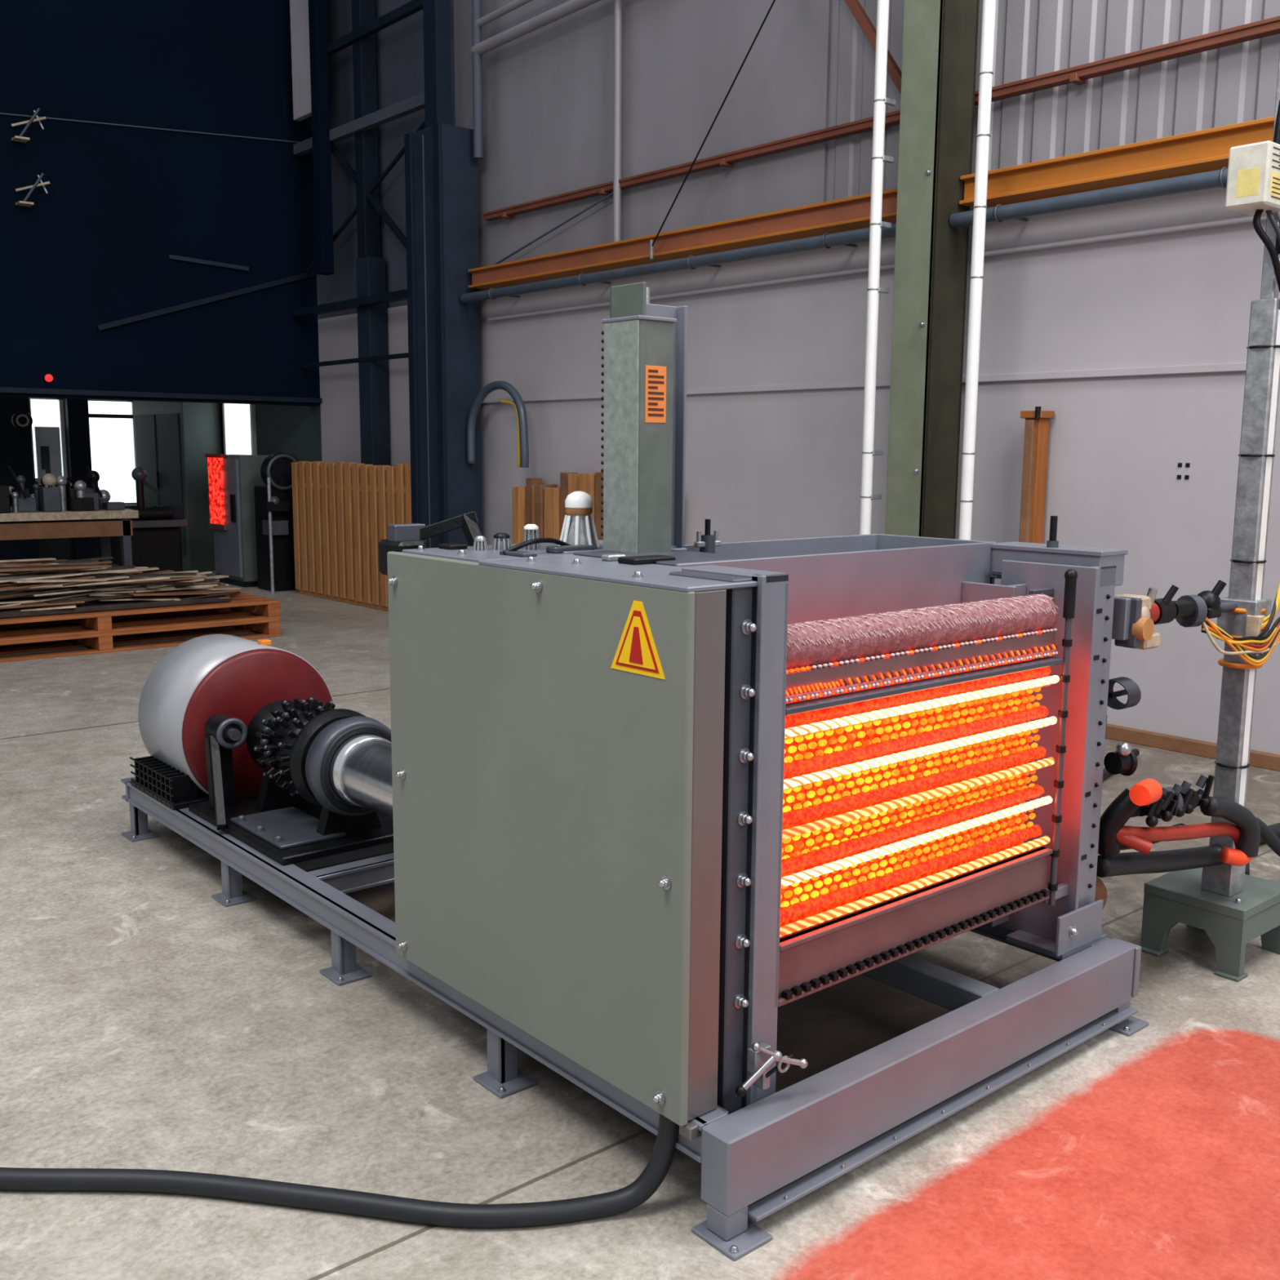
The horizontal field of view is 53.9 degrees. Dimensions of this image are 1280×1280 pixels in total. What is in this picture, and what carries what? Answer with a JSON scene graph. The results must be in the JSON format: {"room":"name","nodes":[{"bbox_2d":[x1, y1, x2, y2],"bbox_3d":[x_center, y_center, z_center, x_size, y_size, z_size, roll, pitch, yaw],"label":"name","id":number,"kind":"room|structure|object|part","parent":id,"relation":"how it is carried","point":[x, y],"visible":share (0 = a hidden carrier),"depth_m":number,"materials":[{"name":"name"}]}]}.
{"room":"industrial hall","nodes":[
{"label":"industrial hall","id":0,"kind":"room"},
{"bbox_2d":[28,397,137,560],"bbox_3d":[-11.938,-4.289,12.786,13.850,7.500,0.200,-7,11,-40],"label":"wall","id":1,"kind":"structure","parent":0,"point":[60,548],"depth_m":16.73,"materials":[{"name":"white paint"}]},
{"bbox_2d":[28,399,137,506],"bbox_3d":[-7.389,-2.471,16.736,1.380,1.400,0.170,-7,11,-40],"label":"window","id":2,"kind":"structure","parent":1,"relation":"in","point":[111,424],"depth_m":16.83,"materials":[{"name":"white glass"}]},
{"bbox_2d":[0,0,319,405],"bbox_3d":[-8.658,-4.632,8.680,13.650,5.550,0.250,-7,11,-40],"label":"wall","id":3,"kind":"structure","parent":0,"point":[93,250],"depth_m":12.02,"materials":[{"name":"metal"}]},
{"bbox_2d":[44,373,53,382],"bbox_3d":[-5.437,-2.408,11.569,0.070,0.070,0.095,-7,11,-40],"label":"lamp","id":4,"kind":"object","parent":3,"relation":"attached to","point":[48,377],"visible":1,"depth_m":11.54,"materials":[{"name":"red plastic"}]},
{"bbox_2d":[0,112,322,403],"bbox_3d":[-6.663,-3.422,10.379,8.651,2.631,0.030,-7,11,-40],"label":"rail","id":5,"kind":"object","parent":3,"relation":"attached to","point":[125,321],"visible":0.86,"depth_m":12.29,"materials":[{"name":"black metal"}]},
{"bbox_2d":[0,559,1279,1279],"bbox_3d":[-6.157,0.447,7.477,15.000,0.200,28.000,-7,11,-40],"label":"floor","id":6,"kind":"structure","parent":0,"point":[148,1020],"depth_m":2.94,"materials":[{"name":"concrete"}]},
{"bbox_2d":[0,396,97,562],"bbox_3d":[-7.769,-2.299,16.244,1.280,2.600,0.140,-7,11,-40],"label":"door frame post","id":7,"kind":"object","parent":6,"relation":"on","point":[15,444],"visible":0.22,"depth_m":16.16,"materials":[{"name":"black metal"}]},
{"bbox_2d":[11,410,32,430],"bbox_3d":[-7.835,-2.783,15.959,0.238,0.238,0.089,-7,11,-40],"label":"wall clock","id":8,"kind":"object","parent":7,"relation":"attached to","point":[23,420],"visible":1,"depth_m":15.94,"materials":[{"name":"paint"}]},
{"bbox_2d":[0,508,138,575],"bbox_3d":[-6.189,-0.853,12.557,2.100,0.860,0.800,-7,11,-40],"label":"workbench","id":9,"kind":"object","parent":6,"relation":"on","point":[104,524],"visible":0.6,"depth_m":12.53,"materials":[{"name":"beige wood"}]},
{"bbox_2d":[0,466,124,513],"bbox_3d":[-6.131,-1.497,12.451,1.874,0.446,0.612,-7,11,-40],"label":"tools","id":10,"kind":"object","parent":9,"relation":"on","point":[65,496],"visible":1,"depth_m":12.54,"materials":[{"name":"black metal"}]},
{"bbox_2d":[0,586,280,662],"bbox_3d":[-4.469,-0.147,9.864,2.740,0.290,1.650,-7,11,-40],"label":"wooden pallet","id":11,"kind":"object","parent":6,"relation":"on","point":[96,630],"visible":0.62,"depth_m":9.59,"materials":[{"name":"orange wood"}]},
{"bbox_2d":[0,555,249,617],"bbox_3d":[-4.550,-0.452,9.757,2.919,0.341,1.555,-7,11,-40],"label":"pile","id":12,"kind":"object","parent":11,"relation":"on","point":[36,586],"visible":1,"depth_m":9.54,"materials":[{"name":"brown wood"}]},
{"bbox_2d":[97,466,188,575],"bbox_3d":[-5.659,-1.309,14.203,0.800,1.280,0.900,-7,11,-40],"label":"machine","id":13,"kind":"object","parent":6,"relation":"on","point":[156,539],"visible":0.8,"depth_m":13.97,"materials":[{"name":"black metal"}]},
{"bbox_2d":[133,400,222,571],"bbox_3d":[-5.856,-2.032,15.912,0.520,2.200,1.700,-7,11,-40],"label":"enclosure","id":14,"kind":"object","parent":6,"relation":"on","point":[172,439],"visible":0.61,"depth_m":15.32,"materials":[{"name":"black metal"}]},
{"bbox_2d":[204,453,293,587],"bbox_3d":[-4.346,-1.353,14.063,0.670,1.430,0.840,-7,11,-40],"label":"cabinet","id":15,"kind":"object","parent":6,"relation":"on","point":[232,478],"visible":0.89,"depth_m":13.72,"materials":[{"name":"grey metal"}]},
{"bbox_2d":[253,453,298,593],"bbox_3d":[-3.845,-1.251,13.341,0.450,1.450,0.560,-7,11,-40],"label":"machine","id":16,"kind":"object","parent":6,"relation":"on","point":[273,505],"visible":0.84,"depth_m":13.25,"materials":[{"name":"black metal"}]},
{"bbox_2d":[291,461,411,611],"bbox_3d":[-2.735,-1.038,12.231,0.220,1.375,2.420,-7,11,-40],"label":"wooden fence panel","id":17,"kind":"object","parent":6,"relation":"on","point":[343,510],"visible":0.84,"depth_m":12.21,"materials":[{"name":"brown wood"}]},
{"bbox_2d":[351,0,390,465],"bbox_3d":[-2.576,-4.098,11.993,0.190,7.500,0.240,-7,11,-40],"label":"steel column","id":18,"kind":"structure","parent":6,"relation":"on","point":[371,268],"depth_m":12.01,"materials":[{"name":"metal"}]},
{"bbox_2d":[289,0,613,368],"bbox_3d":[-1.879,-5.108,10.912,0.244,5.170,4.956,-7,11,-41],"label":"steel bracing","id":19,"kind":"object","parent":18,"relation":"attached to","point":[311,50],"visible":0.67,"depth_m":12.14,"materials":[{"name":"metal"}]},
{"bbox_2d":[404,0,481,548],"bbox_3d":[-1.676,-3.897,10.700,0.410,7.500,0.560,-7,11,-40],"label":"steel column","id":20,"kind":"structure","parent":6,"relation":"on","point":[442,186],"depth_m":10.69,"materials":[{"name":"metal"}]},
{"bbox_2d":[466,380,528,467],"bbox_3d":[-1.191,-1.800,10.496,0.077,0.705,0.865,-7,11,-40],"label":"duct pipe","id":21,"kind":"object","parent":20,"relation":"attached to","point":[522,420],"visible":1,"depth_m":10.33,"materials":[{"name":"grey metal"}]},
{"bbox_2d":[511,472,603,543],"bbox_3d":[-0.380,-0.640,9.840,0.167,1.334,1.938,-7,11,-40],"label":"boards","id":22,"kind":"object","parent":6,"relation":"on","point":[543,505],"visible":0.32,"depth_m":10.10,"materials":[{"name":"brown wood"}]},
{"bbox_2d":[0,281,1149,1261],"bbox_3d":[-1.322,0.070,3.173,4.157,1.902,3.464,-7,11,-40],"label":"machine","id":23,"kind":"object","parent":6,"relation":"on","point":[636,792],"visible":1,"depth_m":2.83,"materials":[{"name":"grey metal"}]},
{"bbox_3d":[-0.228,0.371,2.783,0.135,1.065,1.127,-7,11,-40],"label":"panel","id":24,"kind":"part","parent":23,"relation":"part of","materials":[{"name":"green paint"}]},
{"bbox_3d":[-0.342,0.784,4.135,1.559,0.214,3.440,-7,11,-40],"label":"frame","id":25,"kind":"part","parent":23,"relation":"part of","materials":[{"name":"grey metal"}]},
{"bbox_3d":[0.563,0.622,2.998,1.000,0.132,0.326,-7,11,-40],"label":"rail","id":26,"kind":"part","parent":23,"relation":"part of","materials":[{"name":"metal"}]},
{"bbox_2d":[859,0,895,534],"bbox_3d":[1.326,-3.244,6.849,0.150,7.400,0.120,-7,11,-40],"label":"riser pipe","id":27,"kind":"object","parent":6,"relation":"on","point":[880,101],"visible":0.8,"depth_m":6.99,"materials":[{"name":"metal"}]},
{"bbox_2d":[884,0,979,538],"bbox_3d":[1.621,-3.292,6.843,0.400,7.500,0.380,-7,11,-40],"label":"steel column","id":28,"kind":"structure","parent":6,"relation":"on","point":[940,51],"depth_m":6.93,"materials":[{"name":"green metal"}]},
{"bbox_2d":[844,0,902,94],"bbox_3d":[1.153,-3.979,7.489,0.050,1.967,1.438,-7,11,-40],"label":"diagonal brace","id":29,"kind":"object","parent":28,"relation":"attached to","point":[863,20],"visible":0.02,"depth_m":7.30,"materials":[{"name":"orange metal"}]},
{"bbox_2d":[958,0,995,540],"bbox_3d":[1.754,-3.163,6.327,0.120,7.400,0.120,-7,11,-40],"label":"riser pipe","id":30,"kind":"object","parent":6,"relation":"on","point":[986,73],"visible":0.8,"depth_m":6.49,"materials":[{"name":"metal"}]},
{"bbox_2d":[1018,406,1054,543],"bbox_3d":[2.141,-0.395,6.941,0.145,1.750,0.130,-7,11,-40],"label":"timber post","id":31,"kind":"object","parent":6,"relation":"on","point":[1037,421],"visible":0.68,"depth_m":6.83,"materials":[{"name":"brown wood"}]},
{"bbox_2d":[1094,51,1279,982],"bbox_3d":[1.604,-0.419,3.534,0.946,2.802,0.343,-5,10,-33],"label":"support stand","id":32,"kind":"object","parent":6,"relation":"on","point":[1207,889],"visible":0.94,"depth_m":3.56,"materials":[{"name":"metal"}]},
{"bbox_3d":[1.473,0.001,3.487,0.587,0.328,0.141,-7,11,-40],"label":"valve arm","id":33,"kind":"part","parent":32,"relation":"part of","materials":[{"name":"metal"}]},
{"bbox_3d":[1.456,0.499,3.584,0.617,0.530,0.339,-5,10,-35],"label":"hose arm","id":34,"kind":"part","parent":32,"relation":"part of","materials":[{"name":"black metal"}]},
{"bbox_2d":[1102,748,1279,875],"bbox_3d":[2.612,0.658,4.764,2.206,0.324,2.524,-7,11,-40],"label":"hose","id":35,"kind":"object","parent":6,"relation":"on","point":[1270,834],"visible":0.14,"depth_m":4.23,"materials":[{"name":"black rubber"}]},
{"bbox_2d":[220,0,1279,755],"bbox_3d":[-0.134,-3.701,9.480,0.200,7.500,20.200,-7,11,-40],"label":"wall","id":36,"kind":"structure","parent":0,"point":[766,465],"depth_m":7.96,"materials":[{"name":"metal"}]},
{"bbox_2d":[222,403,257,454],"bbox_3d":[-4.752,-2.527,14.957,0.070,0.720,0.850,-7,11,-40],"label":"window","id":37,"kind":"structure","parent":36,"relation":"in","point":[239,422],"depth_m":14.91,"materials":[{"name":"white glass"}]},
{"bbox_2d":[460,166,1227,302],"bbox_3d":[2.395,-2.199,6.272,0.308,0.096,11.740,-7,11,-40],"label":"pipe","id":38,"kind":"object","parent":36,"relation":"attached to","point":[1218,178],"visible":0.92,"depth_m":7.39,"materials":[{"name":"metal"}]},
{"bbox_2d":[649,0,775,259],"bbox_3d":[0.635,-3.581,7.974,0.020,2.082,1.712,-7,11,-40],"label":"rod","id":39,"kind":"object","parent":38,"relation":"attached to","point":[651,242],"visible":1,"depth_m":8.21,"materials":[{"name":"black metal"}]},
{"bbox_2d":[482,362,1246,403],"bbox_3d":[2.418,-1.397,6.591,0.030,0.040,12.000,-7,11,-40],"label":"trim","id":40,"kind":"structure","parent":36,"relation":"attached to","point":[1236,366],"depth_m":7.02,"materials":[{"name":"grey metal"}]},
{"bbox_2d":[467,116,1274,289],"bbox_3d":[2.422,-2.365,6.270,0.200,0.150,11.740,-7,11,-40],"label":"beam","id":41,"kind":"structure","parent":36,"relation":"attached to","point":[1208,149],"depth_m":7.36,"materials":[{"name":"orange metal"}]},
{"bbox_2d":[613,0,622,241],"bbox_3d":[-0.156,-5.102,9.042,0.058,4.400,0.058,-7,11,-40],"label":"stud","id":42,"kind":"object","parent":41,"relation":"on","point":[617,3],"depth_m":9.21,"materials":[{"name":"metal"}]},
{"bbox_2d":[471,0,600,159],"bbox_3d":[-0.478,-5.588,9.232,0.087,3.500,2.720,-7,11,-40],"label":"conduit pipe","id":43,"kind":"object","parent":42,"relation":"attached to","point":[479,47],"visible":1,"depth_m":10.17,"materials":[{"name":"metal"}]},
{"bbox_2d":[487,215,1266,320],"bbox_3d":[2.494,-2.049,6.354,0.027,0.027,11.700,-7,11,-40],"label":"conduit pipe","id":44,"kind":"object","parent":36,"relation":"attached to","point":[1245,219],"visible":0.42,"depth_m":6.98,"materials":[{"name":"metal"}]},
{"bbox_2d":[482,15,1279,221],"bbox_3d":[2.491,-2.880,6.248,0.090,0.075,11.740,-7,11,-40],"label":"beam","id":45,"kind":"structure","parent":36,"relation":"attached to","point":[1077,75],"depth_m":6.90,"materials":[{"name":"orange metal"}]},
{"bbox_2d":[1177,462,1190,479],"bbox_3d":[2.728,-0.848,6.319,0.006,0.080,0.060,-7,11,-40],"label":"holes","id":46,"kind":"object","parent":36,"relation":"attached to","point":[1180,464],"visible":1,"depth_m":6.31,"materials":[{"name":"black metal"}]},
{"bbox_2d":[1106,723,1279,771],"bbox_3d":[1.426,0.291,7.994,0.050,0.070,15.000,-7,11,-40],"label":"baseboard","id":47,"kind":"structure","parent":36,"relation":"attached to","point":[1269,761],"depth_m":6.42,"materials":[{"name":"brown wood"}]}
]}

